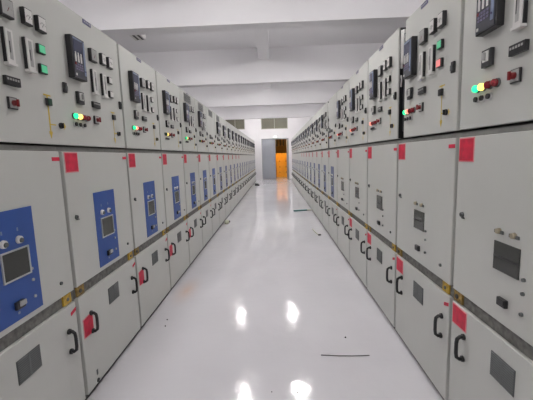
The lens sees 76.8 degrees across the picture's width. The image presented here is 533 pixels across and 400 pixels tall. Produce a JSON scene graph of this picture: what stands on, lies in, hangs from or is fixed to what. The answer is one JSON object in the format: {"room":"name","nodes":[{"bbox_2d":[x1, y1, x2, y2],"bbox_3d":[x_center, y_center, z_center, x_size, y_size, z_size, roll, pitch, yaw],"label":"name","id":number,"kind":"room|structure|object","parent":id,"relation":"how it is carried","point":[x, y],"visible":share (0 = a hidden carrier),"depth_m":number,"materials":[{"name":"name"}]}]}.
{"room":"electrical room","nodes":[
{"label":"electrical room","id":0,"kind":"room"},
{"bbox_2d":[108,24,405,52],"bbox_3d":[-0.135,-4.075,8.169,8.400,0.150,25.650,-2,7,2],"label":"ceiling","id":1,"kind":"structure","parent":0,"point":[360,34],"depth_m":8.39,"materials":[{"name":"paint"}]},
{"bbox_2d":[129,35,145,40],"bbox_3d":[-2.972,-3.735,7.310,0.260,0.120,1.200,-2,7,2],"label":"lamp","id":2,"kind":"object","parent":1,"relation":"attached to","point":[135,37],"visible":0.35,"depth_m":7.74,"materials":[{"name":"white plastic"}]},
{"bbox_2d":[58,0,425,35],"bbox_3d":[-0.194,-3.147,5.175,8.000,0.910,0.270,-2,7,2],"label":"beam","id":3,"kind":"structure","parent":1,"relation":"attached to","point":[111,17],"depth_m":5.10,"materials":[{"name":"paint"}]},
{"bbox_2d":[132,43,383,87],"bbox_3d":[-0.092,-3.688,9.289,8.000,0.910,0.270,-2,7,2],"label":"beam","id":4,"kind":"structure","parent":1,"relation":"attached to","point":[340,62],"depth_m":9.16,"materials":[{"name":"paint"}]},
{"bbox_2d":[254,29,268,58],"bbox_3d":[-0.118,-3.721,7.192,0.290,0.300,3.880,-2,7,2],"label":"beam","id":5,"kind":"structure","parent":1,"relation":"attached to","point":[261,36],"depth_m":7.87,"materials":[{"name":"paint"}]},
{"bbox_2d":[181,81,346,107],"bbox_3d":[0.006,-4.215,13.303,8.000,0.910,0.270,-2,7,2],"label":"beam","id":6,"kind":"structure","parent":1,"relation":"attached to","point":[320,92],"depth_m":13.19,"materials":[{"name":"paint"}]},
{"bbox_2d":[209,104,324,119],"bbox_3d":[0.118,-4.817,17.882,8.000,0.910,0.270,-2,7,2],"label":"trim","id":7,"kind":"structure","parent":1,"relation":"attached to","point":[304,110],"depth_m":17.77,"materials":[{"name":"paint"}]},
{"bbox_2d":[263,84,270,88],"bbox_3d":[-0.018,-4.255,11.255,0.290,0.300,3.780,-2,7,2],"label":"beam","id":8,"kind":"structure","parent":1,"relation":"attached to","point":[267,86],"depth_m":12.74,"materials":[{"name":"paint"}]},
{"bbox_2d":[87,176,442,399],"bbox_3d":[0.090,-0.060,12.097,8.400,0.120,32.400,-2,7,2],"label":"floor","id":9,"kind":"structure","parent":0,"point":[256,313],"depth_m":2.86,"materials":[{"name":"white paint"}]},
{"bbox_2d":[0,0,85,399],"bbox_3d":[-1.708,0.141,1.496,1.246,2.343,0.832,-2,7,2],"label":"tall cabinet","id":10,"kind":"object","parent":9,"relation":"on","point":[40,353],"visible":1,"depth_m":1.62,"materials":[{"name":"metal"}]},
{"bbox_2d":[0,240,8,248],"bbox_3d":[-1.121,0.191,1.438,0.020,0.038,0.037,-2,7,2],"label":"knob","id":11,"kind":"object","parent":10,"relation":"attached to","point":[4,244],"depth_m":1.43,"materials":[{"name":"white plastic"}]},
{"bbox_2d":[6,96,19,109],"bbox_3d":[-1.129,-0.435,1.512,0.036,0.053,0.052,-2,7,2],"label":"switch","id":12,"kind":"object","parent":10,"relation":"attached to","point":[12,102],"depth_m":1.50,"materials":[{"name":"red plastic"}]},
{"bbox_2d":[15,236,23,243],"bbox_3d":[-1.119,0.179,1.528,0.020,0.038,0.037,-2,7,2],"label":"knob","id":13,"kind":"object","parent":10,"relation":"attached to","point":[18,239],"depth_m":1.52,"materials":[{"name":"white plastic"}]},
{"bbox_2d":[16,344,41,385],"bbox_3d":[-1.107,0.769,1.575,0.007,0.113,0.148,-2,7,2],"label":"vent grille","id":14,"kind":"object","parent":10,"relation":"attached to","point":[29,363],"depth_m":1.57,"materials":[{"name":"grey metal"}]},
{"bbox_2d":[38,0,139,399],"bbox_3d":[-1.688,0.032,2.320,1.246,2.343,0.830,-2,7,2],"label":"tall cabinet","id":15,"kind":"object","parent":9,"relation":"on","point":[83,59],"visible":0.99,"depth_m":2.18,"materials":[{"name":"metal"}]},
{"bbox_2d":[72,113,78,118],"bbox_3d":[-1.121,-0.495,1.980,0.029,0.038,0.037,-2,7,2],"label":"lamp","id":16,"kind":"object","parent":15,"relation":"attached to","point":[74,115],"depth_m":1.97,"materials":[{"name":"green plastic"}]},
{"bbox_2d":[75,91,84,104],"bbox_3d":[-1.120,-0.617,2.036,0.034,0.073,0.064,-2,7,2],"label":"switch","id":17,"kind":"object","parent":15,"relation":"attached to","point":[79,95],"depth_m":2.02,"materials":[{"name":"black plastic"}]},
{"bbox_2d":[93,116,100,124],"bbox_3d":[-1.111,-0.528,2.222,0.036,0.053,0.052,-2,7,2],"label":"switch","id":18,"kind":"object","parent":15,"relation":"attached to","point":[96,119],"depth_m":2.21,"materials":[{"name":"red plastic"}]},
{"bbox_2d":[108,281,119,304],"bbox_3d":[-1.087,0.660,2.400,0.007,0.113,0.148,-2,7,2],"label":"vent grille","id":19,"kind":"object","parent":15,"relation":"attached to","point":[113,288],"depth_m":2.39,"materials":[{"name":"grey metal"}]},
{"bbox_2d":[111,44,170,330],"bbox_3d":[-1.668,-0.076,3.145,1.246,2.343,0.828,-2,7,2],"label":"tall cabinet","id":20,"kind":"object","parent":9,"relation":"on","point":[151,253],"visible":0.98,"depth_m":3.02,"materials":[{"name":"metal"}]},
{"bbox_2d":[133,110,138,119],"bbox_3d":[-1.100,-0.725,2.861,0.034,0.073,0.064,-2,7,2],"label":"switch","id":21,"kind":"object","parent":20,"relation":"attached to","point":[135,113],"depth_m":2.84,"materials":[{"name":"black plastic"}]},
{"bbox_2d":[152,250,157,265],"bbox_3d":[-1.067,0.552,3.224,0.007,0.113,0.148,-2,7,2],"label":"vent grille","id":22,"kind":"object","parent":20,"relation":"attached to","point":[155,252],"depth_m":3.22,"materials":[{"name":"grey metal"}]},
{"bbox_2d":[150,71,189,291],"bbox_3d":[-1.648,-0.185,3.970,1.246,2.343,0.828,-2,7,2],"label":"tall cabinet","id":23,"kind":"object","parent":9,"relation":"on","point":[178,236],"visible":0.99,"depth_m":3.86,"materials":[{"name":"metal"}]},
{"bbox_2d":[177,231,181,242],"bbox_3d":[-1.047,0.444,4.049,0.007,0.113,0.148,-2,7,2],"label":"vent grille","id":24,"kind":"object","parent":23,"relation":"attached to","point":[179,234],"depth_m":4.04,"materials":[{"name":"grey metal"}]},
{"bbox_2d":[174,87,202,265],"bbox_3d":[-1.628,-0.293,4.794,1.246,2.343,0.828,-2,7,2],"label":"tall cabinet","id":25,"kind":"object","parent":9,"relation":"on","point":[186,101],"visible":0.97,"depth_m":4.69,"materials":[{"name":"metal"}]},
{"bbox_2d":[183,92,190,104],"bbox_3d":[-1.082,-1.385,4.596,0.009,0.113,0.350,-2,7,2],"label":"meter","id":26,"kind":"object","parent":25,"relation":"attached to","point":[186,97],"depth_m":4.57,"materials":[{"name":"grey plastic"}]},
{"bbox_2d":[194,98,212,249],"bbox_3d":[-1.607,-0.401,5.619,1.246,2.343,0.828,-2,7,2],"label":"tall cabinet","id":27,"kind":"object","parent":9,"relation":"on","point":[200,109],"visible":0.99,"depth_m":5.52,"materials":[{"name":"metal"}]},
{"bbox_2d":[198,102,202,111],"bbox_3d":[-1.062,-1.493,5.420,0.009,0.113,0.350,-2,7,2],"label":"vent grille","id":28,"kind":"object","parent":27,"relation":"attached to","point":[200,106],"depth_m":5.40,"materials":[{"name":"grey plastic"}]},
{"bbox_2d":[202,107,220,236],"bbox_3d":[-1.587,-0.510,6.443,1.246,2.343,0.828,-2,7,2],"label":"tall cabinet","id":29,"kind":"object","parent":9,"relation":"on","point":[214,200],"visible":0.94,"depth_m":6.36,"materials":[{"name":"metal"}]},
{"bbox_2d":[214,113,225,225],"bbox_3d":[-1.567,-0.618,7.267,1.246,2.343,0.828,-2,7,2],"label":"tall cabinet","id":30,"kind":"object","parent":9,"relation":"on","point":[220,175],"visible":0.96,"depth_m":7.17,"materials":[{"name":"metal"}]},
{"bbox_2d":[219,118,230,219],"bbox_3d":[-1.547,-0.726,8.092,1.246,2.343,0.828,-2,7,2],"label":"tall cabinet","id":31,"kind":"object","parent":9,"relation":"on","point":[223,122],"visible":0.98,"depth_m":8.01,"materials":[{"name":"metal"}]},
{"bbox_2d":[223,121,234,212],"bbox_3d":[-1.526,-0.835,8.916,1.246,2.343,0.828,-2,7,2],"label":"tall cabinet","id":32,"kind":"object","parent":9,"relation":"on","point":[228,125],"visible":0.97,"depth_m":8.85,"materials":[{"name":"metal"}]},
{"bbox_2d":[231,125,237,207],"bbox_3d":[-1.506,-0.943,9.741,1.246,2.343,0.828,-2,7,2],"label":"tall cabinet","id":33,"kind":"object","parent":9,"relation":"on","point":[235,188],"visible":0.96,"depth_m":9.63,"materials":[{"name":"metal"}]},
{"bbox_2d":[234,127,240,202],"bbox_3d":[-1.486,-1.052,10.565,1.246,2.343,0.828,-2,7,2],"label":"tall cabinet","id":34,"kind":"object","parent":9,"relation":"on","point":[235,129],"visible":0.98,"depth_m":10.48,"materials":[{"name":"metal"}]},
{"bbox_2d":[237,129,242,199],"bbox_3d":[-1.466,-1.160,11.389,1.246,2.343,0.828,-2,7,2],"label":"tall cabinet","id":35,"kind":"object","parent":9,"relation":"on","point":[238,131],"visible":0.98,"depth_m":11.26,"materials":[{"name":"metal"}]},
{"bbox_2d":[240,131,244,197],"bbox_3d":[-1.446,-1.268,12.214,1.246,2.343,0.828,-2,7,2],"label":"tall cabinet","id":36,"kind":"object","parent":9,"relation":"on","point":[241,137],"visible":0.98,"depth_m":12.12,"materials":[{"name":"metal"}]},
{"bbox_2d":[242,133,246,193],"bbox_3d":[-1.425,-1.377,13.038,1.246,2.343,0.828,-2,7,2],"label":"tall cabinet","id":37,"kind":"object","parent":9,"relation":"on","point":[245,180],"visible":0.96,"depth_m":12.94,"materials":[{"name":"metal"}]},
{"bbox_2d":[243,134,248,190],"bbox_3d":[-1.405,-1.485,13.863,1.246,2.343,0.828,-2,7,2],"label":"tall cabinet","id":38,"kind":"object","parent":9,"relation":"on","point":[247,179],"visible":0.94,"depth_m":13.77,"materials":[{"name":"metal"}]},
{"bbox_2d":[244,136,249,189],"bbox_3d":[-1.385,-1.593,14.687,1.246,2.343,0.828,-2,7,2],"label":"tall cabinet","id":39,"kind":"object","parent":9,"relation":"on","point":[246,136],"visible":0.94,"depth_m":14.57,"materials":[{"name":"metal"}]},
{"bbox_2d":[246,137,250,188],"bbox_3d":[-1.365,-1.702,15.511,1.246,2.343,0.828,-2,7,2],"label":"tall cabinet","id":40,"kind":"object","parent":9,"relation":"on","point":[248,137],"visible":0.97,"depth_m":15.41,"materials":[{"name":"metal"}]},
{"bbox_2d":[248,138,252,185],"bbox_3d":[-1.344,-1.810,16.336,1.246,2.343,0.828,-2,7,2],"label":"tall cabinet","id":41,"kind":"object","parent":9,"relation":"on","point":[249,138],"visible":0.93,"depth_m":16.16,"materials":[{"name":"metal"}]},
{"bbox_2d":[250,138,253,184],"bbox_3d":[-1.324,-1.918,17.160,1.246,2.343,0.828,-2,7,2],"label":"tall cabinet","id":42,"kind":"object","parent":9,"relation":"on","point":[250,138],"visible":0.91,"depth_m":17.03,"materials":[{"name":"metal"}]},
{"bbox_2d":[252,140,254,182],"bbox_3d":[-1.304,-2.027,17.985,1.246,2.343,0.828,-2,7,2],"label":"tall cabinet","id":43,"kind":"object","parent":9,"relation":"on","point":[252,140],"visible":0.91,"depth_m":17.85,"materials":[{"name":"metal"}]},
{"bbox_2d":[253,141,254,181],"bbox_3d":[-1.284,-2.135,18.809,1.246,2.343,0.828,-2,7,2],"label":"tall cabinet","id":44,"kind":"object","parent":9,"relation":"on","point":[253,141],"visible":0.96,"depth_m":18.63,"materials":[{"name":"metal"}]},
{"bbox_2d":[254,144,255,180],"bbox_3d":[-1.264,-2.244,19.634,1.246,2.343,0.828,-2,7,2],"label":"tall cabinet","id":45,"kind":"object","parent":9,"relation":"on","point":[254,144],"visible":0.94,"depth_m":19.44,"materials":[{"name":"metal"}]},
{"bbox_2d":[277,171,282,176],"bbox_3d":[0.930,-1.779,23.150,0.385,0.372,0.424,-1,7,3],"label":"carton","id":46,"kind":"object","parent":9,"relation":"on","point":[279,174],"visible":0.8,"depth_m":22.94,"materials":[{"name":"orange cardboard"}]},
{"bbox_2d":[277,166,282,171],"bbox_3d":[0.923,-2.150,23.101,0.385,0.372,0.424,-2,7,2],"label":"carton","id":47,"kind":"object","parent":46,"relation":"on","point":[279,168],"visible":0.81,"depth_m":22.89,"materials":[{"name":"orange cardboard"}]},
{"bbox_2d":[277,160,282,165],"bbox_3d":[0.899,-2.520,23.053,0.385,0.372,0.424,-2,7,2],"label":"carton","id":48,"kind":"object","parent":47,"relation":"on","point":[279,163],"visible":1,"depth_m":22.85,"materials":[{"name":"orange cardboard"}]},
{"bbox_2d":[276,153,286,176],"bbox_3d":[1.102,-2.497,23.778,0.950,1.622,0.504,-2,7,2],"label":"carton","id":49,"kind":"object","parent":9,"relation":"on","point":[279,156],"visible":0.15,"depth_m":23.47,"materials":[{"name":"orange cardboard"}]},
{"bbox_2d":[291,141,292,180],"bbox_3d":[1.949,-2.108,17.808,1.246,2.343,0.828,-2,7,2],"label":"tall cabinet","id":50,"kind":"object","parent":9,"relation":"on","point":[291,141],"visible":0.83,"depth_m":17.78,"materials":[{"name":"metal"}]},
{"bbox_2d":[292,138,293,182],"bbox_3d":[1.929,-2.000,16.983,1.246,2.343,0.828,-2,7,2],"label":"tall cabinet","id":51,"kind":"object","parent":9,"relation":"on","point":[292,138],"visible":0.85,"depth_m":16.89,"materials":[{"name":"metal"}]},
{"bbox_2d":[293,136,294,183],"bbox_3d":[1.909,-1.892,16.159,1.246,2.343,0.828,-2,7,2],"label":"tall cabinet","id":52,"kind":"object","parent":9,"relation":"on","point":[293,136],"visible":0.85,"depth_m":16.08,"materials":[{"name":"metal"}]},
{"bbox_2d":[294,135,295,185],"bbox_3d":[1.888,-1.783,15.334,1.246,2.343,0.828,-2,7,2],"label":"tall cabinet","id":53,"kind":"object","parent":9,"relation":"on","point":[294,135],"visible":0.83,"depth_m":15.29,"materials":[{"name":"metal"}]},
{"bbox_2d":[295,133,297,188],"bbox_3d":[1.868,-1.675,14.510,1.246,2.343,0.828,-2,7,2],"label":"tall cabinet","id":54,"kind":"object","parent":9,"relation":"on","point":[296,133],"visible":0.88,"depth_m":14.44,"materials":[{"name":"metal"}]},
{"bbox_2d":[296,132,300,191],"bbox_3d":[1.848,-1.567,13.685,1.246,2.343,0.828,-2,7,2],"label":"tall cabinet","id":55,"kind":"object","parent":9,"relation":"on","point":[297,178],"visible":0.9,"depth_m":13.66,"materials":[{"name":"metal"}]},
{"bbox_2d":[297,131,300,192],"bbox_3d":[1.827,-1.458,12.861,1.246,2.343,0.828,-2,7,2],"label":"tall cabinet","id":56,"kind":"object","parent":9,"relation":"on","point":[298,141],"visible":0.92,"depth_m":12.82,"materials":[{"name":"metal"}]},
{"bbox_2d":[299,129,301,193],"bbox_3d":[1.807,-1.350,12.037,1.246,2.343,0.828,-2,7,2],"label":"tall cabinet","id":57,"kind":"object","parent":9,"relation":"on","point":[300,147],"visible":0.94,"depth_m":12.04,"materials":[{"name":"metal"}]},
{"bbox_2d":[301,127,303,196],"bbox_3d":[1.787,-1.241,11.212,1.246,2.343,0.828,-2,7,2],"label":"tall cabinet","id":58,"kind":"object","parent":9,"relation":"on","point":[302,144],"visible":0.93,"depth_m":11.22,"materials":[{"name":"metal"}]},
{"bbox_2d":[303,124,308,201],"bbox_3d":[1.767,-1.133,10.388,1.246,2.343,0.828,-2,7,2],"label":"tall cabinet","id":59,"kind":"object","parent":9,"relation":"on","point":[304,126],"visible":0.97,"depth_m":10.40,"materials":[{"name":"metal"}]},
{"bbox_2d":[305,122,309,205],"bbox_3d":[1.747,-1.025,9.563,1.246,2.343,0.828,-2,7,2],"label":"tall cabinet","id":60,"kind":"object","parent":9,"relation":"on","point":[307,125],"visible":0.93,"depth_m":9.55,"materials":[{"name":"metal"}]},
{"bbox_2d":[308,118,316,209],"bbox_3d":[1.726,-0.916,8.739,1.246,2.343,0.828,-2,7,2],"label":"tall cabinet","id":61,"kind":"object","parent":9,"relation":"on","point":[310,120],"visible":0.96,"depth_m":8.72,"materials":[{"name":"metal"}]},
{"bbox_2d":[311,114,317,217],"bbox_3d":[1.706,-0.808,7.915,1.246,2.343,0.828,-2,7,2],"label":"tall cabinet","id":62,"kind":"object","parent":9,"relation":"on","point":[313,132],"visible":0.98,"depth_m":7.88,"materials":[{"name":"metal"}]},
{"bbox_2d":[315,109,324,224],"bbox_3d":[1.686,-0.700,7.090,1.246,2.343,0.828,-2,7,2],"label":"tall cabinet","id":63,"kind":"object","parent":9,"relation":"on","point":[319,149],"visible":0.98,"depth_m":7.04,"materials":[{"name":"metal"}]},
{"bbox_2d":[320,101,332,232],"bbox_3d":[1.666,-0.591,6.266,1.246,2.343,0.828,-2,7,2],"label":"tall cabinet","id":64,"kind":"object","parent":9,"relation":"on","point":[324,110],"visible":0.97,"depth_m":6.21,"materials":[{"name":"metal"}]},
{"bbox_2d":[327,92,340,247],"bbox_3d":[1.645,-0.483,5.441,1.246,2.343,0.828,-2,7,2],"label":"tall cabinet","id":65,"kind":"object","parent":9,"relation":"on","point":[332,120],"visible":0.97,"depth_m":5.39,"materials":[{"name":"metal"}]},
{"bbox_2d":[322,355,369,355],"bbox_3d":[0.568,1.123,2.428,0.346,0.006,0.015,-1,7,4],"label":"metal rod","id":66,"kind":"object","parent":9,"relation":"on","point":[322,355],"visible":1,"depth_m":2.42,"materials":[{"name":"grey metal"}]},
{"bbox_2d":[336,79,356,263],"bbox_3d":[1.625,-0.374,4.617,1.246,2.343,0.828,-2,7,2],"label":"tall cabinet","id":67,"kind":"object","parent":9,"relation":"on","point":[342,104],"visible":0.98,"depth_m":4.54,"materials":[{"name":"metal"}]},
{"bbox_2d":[348,60,379,289],"bbox_3d":[1.605,-0.266,3.792,1.246,2.343,0.828,-2,7,2],"label":"tall cabinet","id":68,"kind":"object","parent":9,"relation":"on","point":[359,82],"visible":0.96,"depth_m":3.70,"materials":[{"name":"metal"}]},
{"bbox_2d":[355,229,358,240],"bbox_3d":[1.046,0.398,3.882,0.007,0.113,0.148,-2,7,2],"label":"vent grille","id":69,"kind":"object","parent":68,"relation":"attached to","point":[356,230],"depth_m":3.88,"materials":[{"name":"grey metal"}]},
{"bbox_2d":[366,28,419,331],"bbox_3d":[1.585,-0.158,2.968,1.246,2.343,0.828,-2,7,2],"label":"tall cabinet","id":70,"kind":"object","parent":9,"relation":"on","point":[384,64],"visible":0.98,"depth_m":2.87,"materials":[{"name":"metal"}]},
{"bbox_2d":[371,106,375,114],"bbox_3d":[0.975,-0.821,3.081,0.034,0.073,0.064,-2,7,2],"label":"switch","id":71,"kind":"object","parent":70,"relation":"attached to","point":[373,109],"depth_m":3.06,"materials":[{"name":"black plastic"}]},
{"bbox_2d":[377,248,381,263],"bbox_3d":[1.025,0.506,3.058,0.007,0.113,0.148,-2,7,2],"label":"vent grille","id":72,"kind":"object","parent":70,"relation":"attached to","point":[379,251],"depth_m":3.05,"materials":[{"name":"grey metal"}]},
{"bbox_2d":[395,0,481,399],"bbox_3d":[1.565,-0.049,2.144,1.246,2.343,0.828,-2,7,2],"label":"tall cabinet","id":73,"kind":"object","parent":9,"relation":"on","point":[431,40],"visible":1,"depth_m":2.03,"materials":[{"name":"metal"}]},
{"bbox_2d":[406,87,412,99],"bbox_3d":[0.954,-0.713,2.257,0.034,0.073,0.064,-2,7,2],"label":"switch","id":74,"kind":"object","parent":73,"relation":"attached to","point":[409,92],"depth_m":2.24,"materials":[{"name":"black plastic"}]},
{"bbox_2d":[413,281,422,305],"bbox_3d":[1.005,0.615,2.233,0.007,0.113,0.148,-2,7,2],"label":"vent grille","id":75,"kind":"object","parent":73,"relation":"attached to","point":[417,286],"depth_m":2.23,"materials":[{"name":"grey metal"}]},
{"bbox_2d":[416,102,423,111],"bbox_3d":[0.953,-0.579,2.100,0.036,0.053,0.052,-2,7,2],"label":"switch","id":76,"kind":"object","parent":73,"relation":"attached to","point":[421,104],"depth_m":2.09,"materials":[{"name":"red plastic"}]},
{"bbox_2d":[442,109,447,114],"bbox_3d":[0.956,-0.470,1.805,0.020,0.034,0.033,-2,7,2],"label":"switch","id":77,"kind":"object","parent":73,"relation":"attached to","point":[445,111],"depth_m":1.80,"materials":[{"name":"black plastic"}]},
{"bbox_2d":[448,0,532,399],"bbox_3d":[1.544,0.059,1.318,1.246,2.343,0.830,-2,7,2],"label":"tall cabinet","id":78,"kind":"object","parent":9,"relation":"on","point":[491,352],"visible":1,"depth_m":1.42,"materials":[{"name":"metal"}]},
{"bbox_2d":[471,85,479,92],"bbox_3d":[0.942,-0.501,1.518,0.029,0.038,0.037,-2,7,2],"label":"lamp","id":79,"kind":"object","parent":78,"relation":"attached to","point":[474,89],"depth_m":1.51,"materials":[{"name":"green plastic"}]},
{"bbox_2d":[477,83,485,90],"bbox_3d":[0.941,-0.495,1.474,0.029,0.038,0.037,-2,7,2],"label":"lamp","id":80,"kind":"object","parent":78,"relation":"attached to","point":[480,87],"depth_m":1.47,"materials":[{"name":"yellow plastic"}]},
{"bbox_2d":[483,80,492,88],"bbox_3d":[0.940,-0.490,1.430,0.029,0.038,0.037,-2,7,2],"label":"lamp","id":81,"kind":"object","parent":78,"relation":"attached to","point":[486,85],"depth_m":1.42,"materials":[{"name":"red plastic"}]},
{"bbox_2d":[481,47,494,68],"bbox_3d":[0.934,-0.604,1.433,0.034,0.073,0.064,-2,7,2],"label":"switch","id":82,"kind":"object","parent":78,"relation":"attached to","point":[488,53],"depth_m":1.42,"materials":[{"name":"black plastic"}]},
{"bbox_2d":[490,78,500,86],"bbox_3d":[0.939,-0.484,1.386,0.029,0.038,0.037,-2,7,2],"label":"lamp","id":83,"kind":"object","parent":78,"relation":"attached to","point":[495,82],"depth_m":1.38,"materials":[{"name":"red plastic"}]},
{"bbox_2d":[494,228,503,234],"bbox_3d":[0.964,0.129,1.401,0.014,0.026,0.056,-2,7,2],"label":"knob","id":84,"kind":"object","parent":78,"relation":"attached to","point":[497,231],"depth_m":1.39,"materials":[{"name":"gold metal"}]},
{"bbox_2d":[490,350,515,397],"bbox_3d":[0.985,0.723,1.409,0.007,0.113,0.148,-2,7,2],"label":"vent grille","id":85,"kind":"object","parent":78,"relation":"attached to","point":[502,372],"depth_m":1.40,"materials":[{"name":"grey metal"}]},
{"bbox_2d":[507,67,521,83],"bbox_3d":[0.932,-0.471,1.276,0.036,0.053,0.052,-2,7,2],"label":"switch","id":86,"kind":"object","parent":78,"relation":"attached to","point":[514,76],"depth_m":1.27,"materials":[{"name":"red plastic"}]},
{"bbox_2d":[509,233,519,239],"bbox_3d":[0.962,0.141,1.312,0.014,0.026,0.056,-2,7,2],"label":"knob","id":87,"kind":"object","parent":78,"relation":"attached to","point":[512,236],"depth_m":1.30,"materials":[{"name":"gold metal"}]},
{"bbox_2d":[239,117,311,178],"bbox_3d":[0.245,-3.493,21.035,8.000,4.360,0.220,-2,7,2],"label":"wall","id":88,"kind":"structure","parent":0,"point":[295,124],"depth_m":20.84,"materials":[{"name":"paint"}]},
{"bbox_2d":[225,119,244,129],"bbox_3d":[-1.958,-4.800,20.887,1.220,0.870,0.060,-2,7,2],"label":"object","id":89,"kind":"structure","parent":88,"relation":"in","point":[239,124],"depth_m":20.88,"materials":[{"name":"grey paint"}]},
{"bbox_2d":[246,119,258,179],"bbox_3d":[-0.893,-3.441,20.918,0.670,4.360,0.080,-2,7,2],"label":"column","id":90,"kind":"structure","parent":88,"relation":"attached to","point":[251,124],"depth_m":20.80,"materials":[{"name":"paint"}]},
{"bbox_2d":[261,118,287,128],"bbox_3d":[0.481,-4.849,20.820,1.660,0.910,0.060,-2,7,2],"label":"window","id":91,"kind":"structure","parent":88,"relation":"in","point":[269,123],"depth_m":20.82,"materials":[{"name":"grey paint"}]},
{"bbox_2d":[261,138,288,178],"bbox_3d":[0.572,-2.629,21.448,1.680,2.520,0.889,-2,7,2],"label":"door","id":92,"kind":"structure","parent":88,"relation":"in","point":[268,145],"depth_m":21.07,"materials":[{"name":"grey paint"}]},
{"bbox_2d":[275,139,287,152],"bbox_3d":[1.551,-3.748,26.760,4.200,3.300,0.100,-2,7,2],"label":"wall","id":93,"kind":"structure","parent":0,"point":[279,149],"depth_m":26.67,"materials":[{"name":"brown paint"}]},
{"bbox_3d":[1.429,-5.069,23.775,4.400,0.100,5.680,-2,7,2],"label":"ceiling","id":94,"kind":"structure","parent":0,"visible":0},
{"bbox_2d":[276,139,283,145],"bbox_3d":[1.119,-4.252,22.618,1.600,1.199,0.090,-2,7,2],"label":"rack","id":95,"kind":"object","parent":94,"relation":"hanging from","point":[276,139],"visible":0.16,"depth_m":22.64,"materials":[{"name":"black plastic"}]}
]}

